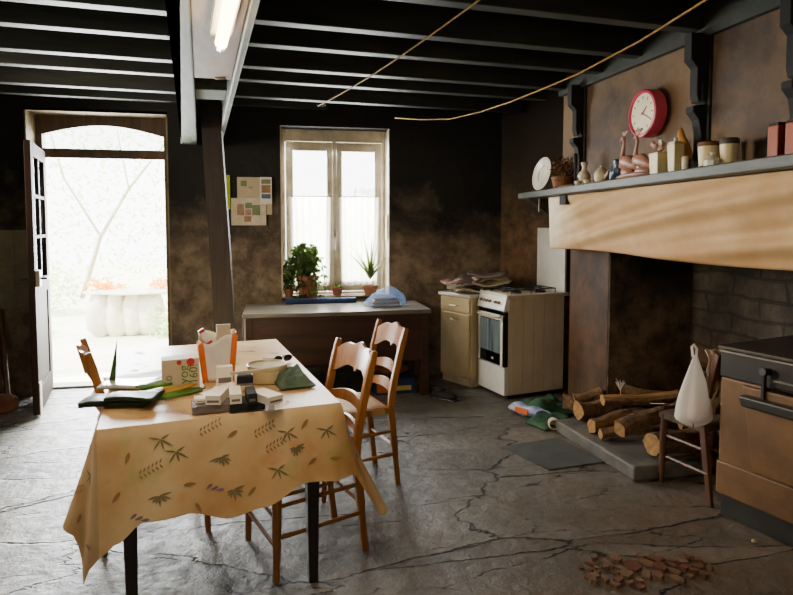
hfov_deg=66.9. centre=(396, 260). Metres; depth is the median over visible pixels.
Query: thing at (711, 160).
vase
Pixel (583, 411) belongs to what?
log
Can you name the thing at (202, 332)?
packet
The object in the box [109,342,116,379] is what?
leaf blade
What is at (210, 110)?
wooden post
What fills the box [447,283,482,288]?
newspaper
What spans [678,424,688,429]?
log
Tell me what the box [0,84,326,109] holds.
trim
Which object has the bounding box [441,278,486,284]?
newspaper
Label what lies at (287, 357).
sunglasses
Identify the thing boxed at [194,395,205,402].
box
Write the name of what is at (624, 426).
log
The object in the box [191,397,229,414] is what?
box
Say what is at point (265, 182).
print
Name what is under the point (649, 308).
wall
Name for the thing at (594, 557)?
chip
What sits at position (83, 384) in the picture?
trim
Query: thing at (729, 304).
fireplace
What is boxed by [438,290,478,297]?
countertop
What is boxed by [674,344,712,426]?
bag
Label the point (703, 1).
string
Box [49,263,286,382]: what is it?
ground
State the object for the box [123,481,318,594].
dining table
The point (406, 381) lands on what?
carton
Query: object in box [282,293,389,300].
window sill
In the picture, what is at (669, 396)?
log
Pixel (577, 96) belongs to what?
shelf bracket
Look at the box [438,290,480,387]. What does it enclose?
base cabinet
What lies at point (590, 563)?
chip
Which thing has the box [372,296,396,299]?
magazine
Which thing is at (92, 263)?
bare tree
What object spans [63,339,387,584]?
tablecloth
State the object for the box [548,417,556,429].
paper cup
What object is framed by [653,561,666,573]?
chip
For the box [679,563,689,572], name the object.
chip
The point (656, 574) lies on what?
chip
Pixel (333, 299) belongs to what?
cloth
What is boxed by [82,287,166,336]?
trough
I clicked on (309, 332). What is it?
table
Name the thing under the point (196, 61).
ceiling beam
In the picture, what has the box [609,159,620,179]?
jug
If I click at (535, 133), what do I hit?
wall
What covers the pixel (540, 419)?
sack
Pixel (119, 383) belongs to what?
newspaper
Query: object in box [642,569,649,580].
chip
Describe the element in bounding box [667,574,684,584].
chip
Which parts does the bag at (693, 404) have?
bag handle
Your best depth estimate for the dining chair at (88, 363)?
2.60 m
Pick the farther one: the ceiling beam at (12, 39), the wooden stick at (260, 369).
the ceiling beam at (12, 39)
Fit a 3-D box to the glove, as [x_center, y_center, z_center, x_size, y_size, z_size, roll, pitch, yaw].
[1.560,-0.631,3.236,0.060,0.190,0.128,-1,4,-11]
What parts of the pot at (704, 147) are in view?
lid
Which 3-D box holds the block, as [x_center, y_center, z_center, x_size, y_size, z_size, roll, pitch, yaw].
[1.307,-0.451,4.427,0.180,0.069,0.100,-1,4,-11]
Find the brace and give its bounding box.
[528,199,548,215]
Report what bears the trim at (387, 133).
attached to the wall at (445, 175)
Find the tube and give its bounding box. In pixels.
[681,156,688,168]
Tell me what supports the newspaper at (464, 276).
on the newspaper at (447, 281)
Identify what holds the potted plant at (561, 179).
on the mantel shelf
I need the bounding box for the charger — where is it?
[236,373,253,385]
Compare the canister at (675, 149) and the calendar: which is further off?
the calendar
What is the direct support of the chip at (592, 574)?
on the floor
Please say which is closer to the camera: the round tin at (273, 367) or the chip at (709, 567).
the chip at (709, 567)
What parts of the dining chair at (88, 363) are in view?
crest rail, post, post, leg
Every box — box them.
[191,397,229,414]
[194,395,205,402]
[199,382,235,394]
[205,386,228,404]
[216,364,232,385]
[228,396,264,412]
[229,385,241,403]
[245,386,256,403]
[255,388,282,405]
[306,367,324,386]
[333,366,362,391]
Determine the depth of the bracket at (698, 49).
3.17 m
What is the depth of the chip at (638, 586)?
2.38 m
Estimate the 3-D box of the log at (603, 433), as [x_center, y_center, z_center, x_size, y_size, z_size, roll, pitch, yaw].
[1.488,1.079,3.797,0.415,0.093,0.094,0,3,-3]
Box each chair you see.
[76,338,210,555]
[245,337,377,582]
[321,319,408,502]
[659,353,723,507]
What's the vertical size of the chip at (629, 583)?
0.016 m
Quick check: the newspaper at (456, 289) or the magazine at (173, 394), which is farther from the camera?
the newspaper at (456, 289)
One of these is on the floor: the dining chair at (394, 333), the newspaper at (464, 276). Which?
the dining chair at (394, 333)
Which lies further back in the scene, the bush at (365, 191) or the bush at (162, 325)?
the bush at (365, 191)
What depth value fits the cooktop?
5.08 m
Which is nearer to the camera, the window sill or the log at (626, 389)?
the log at (626, 389)
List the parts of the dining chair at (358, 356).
leg, leg, post, crest rail, post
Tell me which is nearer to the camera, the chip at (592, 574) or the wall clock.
the chip at (592, 574)
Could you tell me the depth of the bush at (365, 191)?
11.92 m
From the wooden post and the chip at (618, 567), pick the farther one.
the wooden post
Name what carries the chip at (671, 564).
on the floor
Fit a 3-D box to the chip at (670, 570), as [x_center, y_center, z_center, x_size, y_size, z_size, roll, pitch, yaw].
[1.146,1.286,2.482,0.034,0.016,0.060,-3,4,-40]
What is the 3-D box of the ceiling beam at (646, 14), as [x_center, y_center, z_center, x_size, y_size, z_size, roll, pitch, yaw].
[-0.954,-1.274,2.450,5.330,0.189,0.080,-1,4,-16]
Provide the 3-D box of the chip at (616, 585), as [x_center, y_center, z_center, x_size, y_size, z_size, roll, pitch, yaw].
[0.875,1.292,2.393,0.031,0.016,0.037,-3,5,-42]
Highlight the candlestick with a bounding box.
[573,153,577,184]
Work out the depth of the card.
5.66 m
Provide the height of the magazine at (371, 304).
0.016 m
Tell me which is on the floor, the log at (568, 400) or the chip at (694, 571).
the chip at (694, 571)
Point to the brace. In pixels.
(544, 203)
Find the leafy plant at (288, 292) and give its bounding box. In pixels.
[283,255,295,296]
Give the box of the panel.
[505,299,562,395]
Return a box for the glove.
[677,127,691,159]
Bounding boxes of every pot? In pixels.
[697,141,719,166]
[719,137,739,162]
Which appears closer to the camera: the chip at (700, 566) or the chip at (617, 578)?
the chip at (617, 578)
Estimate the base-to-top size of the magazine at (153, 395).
0.022 m
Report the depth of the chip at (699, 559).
2.56 m
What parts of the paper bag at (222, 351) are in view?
panel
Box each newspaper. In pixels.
[96,377,160,389]
[103,369,160,380]
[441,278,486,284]
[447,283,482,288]
[452,287,495,293]
[454,273,482,282]
[464,285,498,290]
[467,269,508,278]
[468,285,503,289]
[471,278,508,286]
[472,276,511,282]
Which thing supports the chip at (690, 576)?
on the floor
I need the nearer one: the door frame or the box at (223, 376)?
the box at (223, 376)
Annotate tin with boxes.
[247,359,286,384]
[767,122,786,156]
[785,119,792,153]
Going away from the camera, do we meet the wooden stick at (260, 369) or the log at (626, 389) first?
the wooden stick at (260, 369)
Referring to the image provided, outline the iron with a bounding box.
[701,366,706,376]
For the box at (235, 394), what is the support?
on the box at (244, 406)
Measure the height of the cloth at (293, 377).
0.057 m
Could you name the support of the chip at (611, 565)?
on the floor
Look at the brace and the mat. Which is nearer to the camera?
the mat
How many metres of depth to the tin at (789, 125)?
2.49 m
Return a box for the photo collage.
[231,198,265,224]
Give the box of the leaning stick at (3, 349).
[0,309,10,393]
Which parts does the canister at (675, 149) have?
lid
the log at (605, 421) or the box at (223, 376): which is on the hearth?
the log at (605, 421)
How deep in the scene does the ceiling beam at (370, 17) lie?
3.27 m
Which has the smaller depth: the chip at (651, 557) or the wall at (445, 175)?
the chip at (651, 557)
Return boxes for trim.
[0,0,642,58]
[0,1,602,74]
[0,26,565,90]
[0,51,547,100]
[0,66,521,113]
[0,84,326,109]
[24,109,171,345]
[25,107,166,118]
[53,380,104,388]
[280,125,389,296]
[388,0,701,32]
[558,0,779,96]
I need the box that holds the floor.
[0,375,792,594]
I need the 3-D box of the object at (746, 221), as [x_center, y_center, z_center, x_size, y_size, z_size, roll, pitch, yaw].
[1.539,-0.190,3.004,0.195,0.412,3.506,-1,3,-9]
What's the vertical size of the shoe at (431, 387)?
0.105 m
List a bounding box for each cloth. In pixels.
[274,364,315,389]
[285,297,356,303]
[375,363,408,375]
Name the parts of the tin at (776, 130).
lid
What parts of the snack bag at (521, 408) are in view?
printed panel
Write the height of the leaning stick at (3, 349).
0.765 m
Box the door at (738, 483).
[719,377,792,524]
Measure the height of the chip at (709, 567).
0.020 m
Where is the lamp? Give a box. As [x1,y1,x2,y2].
[210,0,240,51]
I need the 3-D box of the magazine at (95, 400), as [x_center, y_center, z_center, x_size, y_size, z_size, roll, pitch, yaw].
[-1.073,0.536,2.319,0.241,0.030,0.153,0,3,-3]
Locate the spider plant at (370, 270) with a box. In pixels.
[339,203,387,294]
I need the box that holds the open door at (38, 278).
[20,140,52,414]
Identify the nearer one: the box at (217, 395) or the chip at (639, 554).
the box at (217, 395)
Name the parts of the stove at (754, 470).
drawer, hob plate, lever, damper knob, door handle, oven door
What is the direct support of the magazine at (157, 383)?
on the magazine at (159, 387)
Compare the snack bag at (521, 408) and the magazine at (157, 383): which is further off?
the snack bag at (521, 408)
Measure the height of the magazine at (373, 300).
0.016 m
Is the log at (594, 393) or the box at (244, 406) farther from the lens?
the log at (594, 393)
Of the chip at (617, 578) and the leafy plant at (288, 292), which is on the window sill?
the leafy plant at (288, 292)
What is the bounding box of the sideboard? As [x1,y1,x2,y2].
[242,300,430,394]
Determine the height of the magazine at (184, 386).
0.020 m
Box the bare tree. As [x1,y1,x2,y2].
[50,130,163,298]
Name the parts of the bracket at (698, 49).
wall plate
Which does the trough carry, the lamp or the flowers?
the flowers
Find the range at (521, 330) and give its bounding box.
[477,228,568,398]
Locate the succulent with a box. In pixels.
[331,282,342,295]
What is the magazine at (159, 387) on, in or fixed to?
on the tablecloth
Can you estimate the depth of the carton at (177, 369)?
2.50 m
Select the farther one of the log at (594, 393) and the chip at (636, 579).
the log at (594, 393)
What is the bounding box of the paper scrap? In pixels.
[616,379,624,389]
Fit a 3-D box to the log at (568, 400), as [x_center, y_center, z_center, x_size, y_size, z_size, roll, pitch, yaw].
[1.345,1.050,4.382,0.254,0.148,0.155,1,4,15]
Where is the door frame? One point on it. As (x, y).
(44, 124)
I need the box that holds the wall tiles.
[0,230,28,308]
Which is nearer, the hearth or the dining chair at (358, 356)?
the dining chair at (358, 356)
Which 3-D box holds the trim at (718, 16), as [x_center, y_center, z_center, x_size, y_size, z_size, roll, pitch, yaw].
[1.749,-1.270,2.715,0.040,0.230,3.975,-1,4,-14]
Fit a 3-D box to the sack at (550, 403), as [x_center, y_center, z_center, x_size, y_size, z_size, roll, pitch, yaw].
[1.138,1.098,4.650,0.428,0.123,0.368,-1,4,-21]
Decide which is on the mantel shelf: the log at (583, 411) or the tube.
the tube
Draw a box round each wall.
[0,94,501,396]
[500,90,570,387]
[563,9,790,183]
[607,252,692,408]
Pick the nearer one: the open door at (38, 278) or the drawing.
the open door at (38, 278)
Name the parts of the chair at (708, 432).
leg, seat, post, leg, crest rail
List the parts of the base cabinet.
cabinet door, drawer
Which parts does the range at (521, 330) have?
oven handle, door trim, drawer, oven door, control panel, panel, lid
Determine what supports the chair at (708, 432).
on the floor
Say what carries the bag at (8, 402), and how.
on the floor
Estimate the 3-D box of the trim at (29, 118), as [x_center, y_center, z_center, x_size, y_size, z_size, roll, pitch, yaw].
[-2.535,-0.066,5.207,1.116,2.388,0.200,-1,4,-11]
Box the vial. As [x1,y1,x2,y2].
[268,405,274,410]
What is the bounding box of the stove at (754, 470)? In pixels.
[716,335,792,546]
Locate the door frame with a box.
[35,114,170,384]
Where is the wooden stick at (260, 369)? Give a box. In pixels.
[230,368,265,374]
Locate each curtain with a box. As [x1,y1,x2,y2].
[288,196,331,285]
[338,196,378,285]
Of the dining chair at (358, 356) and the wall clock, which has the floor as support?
the dining chair at (358, 356)
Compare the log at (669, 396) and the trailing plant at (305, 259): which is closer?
the log at (669, 396)
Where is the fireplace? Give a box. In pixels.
[568,249,792,405]
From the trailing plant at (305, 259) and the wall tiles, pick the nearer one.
the wall tiles
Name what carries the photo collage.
attached to the wall at (445, 175)
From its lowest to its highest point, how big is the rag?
0.342 m
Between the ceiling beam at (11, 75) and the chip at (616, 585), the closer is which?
the chip at (616, 585)
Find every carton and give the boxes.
[161,354,199,387]
[371,371,414,395]
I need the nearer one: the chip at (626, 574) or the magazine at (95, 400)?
the magazine at (95, 400)
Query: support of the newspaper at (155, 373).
on the tablecloth
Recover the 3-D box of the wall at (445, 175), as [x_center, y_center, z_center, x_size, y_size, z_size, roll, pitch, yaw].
[-1.074,-0.269,5.572,6.700,2.750,0.360,-1,4,-11]
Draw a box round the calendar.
[226,175,229,208]
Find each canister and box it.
[649,141,667,173]
[667,137,683,170]
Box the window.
[281,129,384,294]
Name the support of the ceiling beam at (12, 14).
attached to the wall at (749, 58)
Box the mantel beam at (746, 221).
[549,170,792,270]
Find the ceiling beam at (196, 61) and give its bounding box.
[165,0,259,144]
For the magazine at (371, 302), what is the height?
0.016 m
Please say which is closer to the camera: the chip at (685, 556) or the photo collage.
the chip at (685, 556)
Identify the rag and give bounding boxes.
[705,349,720,418]
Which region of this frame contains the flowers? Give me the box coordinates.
[86,277,166,290]
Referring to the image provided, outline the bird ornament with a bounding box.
[616,128,649,178]
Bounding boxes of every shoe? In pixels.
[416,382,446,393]
[429,385,458,402]
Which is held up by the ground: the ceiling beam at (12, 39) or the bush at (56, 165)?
the bush at (56, 165)
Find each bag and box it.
[0,393,19,413]
[197,328,237,383]
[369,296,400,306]
[508,401,553,416]
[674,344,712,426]
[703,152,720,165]
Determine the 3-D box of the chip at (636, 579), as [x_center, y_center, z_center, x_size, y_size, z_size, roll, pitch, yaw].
[0.980,1.292,2.426,0.024,0.011,0.036,-2,4,-28]
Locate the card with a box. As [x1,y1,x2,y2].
[385,214,386,239]
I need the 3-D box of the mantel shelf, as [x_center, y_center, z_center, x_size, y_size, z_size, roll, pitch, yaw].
[1.556,-0.424,2.977,0.564,0.050,4.460,-1,4,-11]
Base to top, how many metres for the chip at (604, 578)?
0.016 m
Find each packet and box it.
[198,328,212,343]
[216,324,229,340]
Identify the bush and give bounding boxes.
[45,127,165,287]
[49,255,82,314]
[145,301,167,337]
[347,187,373,197]
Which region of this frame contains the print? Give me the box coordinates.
[260,177,271,203]
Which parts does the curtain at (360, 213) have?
curtain rod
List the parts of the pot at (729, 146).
pot, lid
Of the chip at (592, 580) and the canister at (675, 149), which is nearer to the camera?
the chip at (592, 580)
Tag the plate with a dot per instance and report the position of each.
(541, 174)
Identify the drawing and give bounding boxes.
[237,177,271,214]
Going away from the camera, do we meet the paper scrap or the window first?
the paper scrap
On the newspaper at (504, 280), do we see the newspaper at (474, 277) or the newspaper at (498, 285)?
the newspaper at (474, 277)
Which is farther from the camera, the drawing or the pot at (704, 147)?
the drawing
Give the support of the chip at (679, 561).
on the floor
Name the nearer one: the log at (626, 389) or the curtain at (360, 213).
the log at (626, 389)
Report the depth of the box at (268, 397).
2.20 m
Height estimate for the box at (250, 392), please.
0.038 m
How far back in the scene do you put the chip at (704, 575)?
2.44 m
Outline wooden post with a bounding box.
[199,99,235,332]
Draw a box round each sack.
[507,394,573,417]
[523,410,570,430]
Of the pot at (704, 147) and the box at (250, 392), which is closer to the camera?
the box at (250, 392)
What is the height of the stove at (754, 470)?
0.855 m
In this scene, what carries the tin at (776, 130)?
on the mantel shelf
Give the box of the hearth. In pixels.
[555,418,718,480]
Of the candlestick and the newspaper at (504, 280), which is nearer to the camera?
the candlestick
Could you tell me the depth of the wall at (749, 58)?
3.13 m
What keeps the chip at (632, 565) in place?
on the floor
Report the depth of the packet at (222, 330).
2.67 m
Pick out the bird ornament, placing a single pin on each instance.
(637, 164)
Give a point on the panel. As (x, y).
(533, 327)
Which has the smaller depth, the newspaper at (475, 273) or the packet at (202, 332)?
the packet at (202, 332)
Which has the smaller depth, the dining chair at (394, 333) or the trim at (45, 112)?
the dining chair at (394, 333)
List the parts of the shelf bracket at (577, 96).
wall plate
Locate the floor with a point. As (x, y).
(467, 514)
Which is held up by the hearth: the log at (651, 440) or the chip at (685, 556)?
the log at (651, 440)
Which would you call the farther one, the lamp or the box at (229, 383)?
the box at (229, 383)
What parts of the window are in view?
sash, handle, sash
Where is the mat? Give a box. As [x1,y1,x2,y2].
[501,437,603,469]
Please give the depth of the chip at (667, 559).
2.56 m
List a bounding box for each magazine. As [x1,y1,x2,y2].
[78,394,150,407]
[103,389,164,401]
[128,387,161,390]
[135,379,172,389]
[150,383,196,392]
[157,387,205,399]
[369,303,400,306]
[370,301,399,304]
[371,298,397,302]
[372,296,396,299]
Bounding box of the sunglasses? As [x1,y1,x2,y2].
[263,354,292,360]
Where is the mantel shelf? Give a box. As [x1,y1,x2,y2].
[518,153,792,198]
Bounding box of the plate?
[532,157,550,190]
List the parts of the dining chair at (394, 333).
leg, seat, post, crest rail, post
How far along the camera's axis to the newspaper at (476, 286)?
5.38 m
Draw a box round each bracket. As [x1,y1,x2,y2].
[568,85,587,183]
[684,32,713,167]
[780,0,792,118]
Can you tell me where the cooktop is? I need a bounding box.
[481,288,568,298]
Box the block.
[559,195,569,204]
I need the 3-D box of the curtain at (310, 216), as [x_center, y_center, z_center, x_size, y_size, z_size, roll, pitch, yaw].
[-0.799,-0.182,5.586,0.403,0.844,0.023,-1,4,-11]
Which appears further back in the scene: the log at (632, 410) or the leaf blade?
the log at (632, 410)
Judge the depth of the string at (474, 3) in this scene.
3.36 m
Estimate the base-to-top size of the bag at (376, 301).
0.165 m
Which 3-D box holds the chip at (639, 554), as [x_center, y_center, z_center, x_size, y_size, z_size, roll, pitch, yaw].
[1.059,1.280,2.605,0.040,0.015,0.036,1,4,21]
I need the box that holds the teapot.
[594,165,608,181]
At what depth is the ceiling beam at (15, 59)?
4.35 m
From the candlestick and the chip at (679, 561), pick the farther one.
the candlestick
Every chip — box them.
[584,561,598,566]
[589,572,599,578]
[589,577,596,583]
[591,554,597,561]
[601,573,608,584]
[602,564,608,569]
[604,561,613,568]
[606,554,621,564]
[609,581,621,588]
[613,574,623,582]
[614,565,625,569]
[619,569,633,580]
[622,559,641,572]
[625,580,633,586]
[633,577,644,583]
[634,582,645,590]
[636,552,645,558]
[638,558,652,568]
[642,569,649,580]
[647,554,664,561]
[651,570,662,580]
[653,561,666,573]
[665,557,675,562]
[667,562,678,568]
[667,567,681,575]
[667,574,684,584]
[676,558,687,564]
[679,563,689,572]
[683,553,689,561]
[686,573,693,579]
[688,567,698,574]
[689,554,694,560]
[691,563,705,569]
[696,557,702,562]
[701,572,708,579]
[706,564,712,571]
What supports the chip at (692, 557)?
on the floor
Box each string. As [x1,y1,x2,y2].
[318,0,479,105]
[395,0,706,119]
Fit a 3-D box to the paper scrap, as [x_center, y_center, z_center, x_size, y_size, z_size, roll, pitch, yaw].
[1.504,0.830,4.032,0.069,0.081,0.059,-1,4,-11]
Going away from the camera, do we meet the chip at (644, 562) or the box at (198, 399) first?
the box at (198, 399)
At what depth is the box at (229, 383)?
2.33 m
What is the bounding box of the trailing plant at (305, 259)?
[284,243,327,297]
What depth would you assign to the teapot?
3.90 m
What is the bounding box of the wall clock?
[628,89,666,137]
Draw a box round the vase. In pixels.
[578,162,590,183]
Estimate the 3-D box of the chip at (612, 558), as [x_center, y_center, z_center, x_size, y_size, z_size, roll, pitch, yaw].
[0.932,1.279,2.573,0.044,0.020,0.061,-3,4,-40]
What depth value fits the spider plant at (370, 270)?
5.63 m
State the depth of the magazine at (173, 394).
2.40 m
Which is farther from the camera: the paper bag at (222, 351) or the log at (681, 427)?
the log at (681, 427)
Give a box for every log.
[563,393,598,411]
[572,387,602,401]
[573,399,621,420]
[587,408,643,432]
[598,425,659,439]
[600,390,678,405]
[614,401,676,436]
[620,383,673,404]
[631,409,671,421]
[643,429,718,455]
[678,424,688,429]
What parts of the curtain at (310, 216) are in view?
curtain rod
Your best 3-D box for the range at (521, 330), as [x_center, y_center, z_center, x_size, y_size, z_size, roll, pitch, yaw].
[1.080,0.421,5.208,0.680,1.415,0.435,-1,4,-23]
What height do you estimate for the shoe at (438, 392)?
0.106 m
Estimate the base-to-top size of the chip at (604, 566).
0.016 m

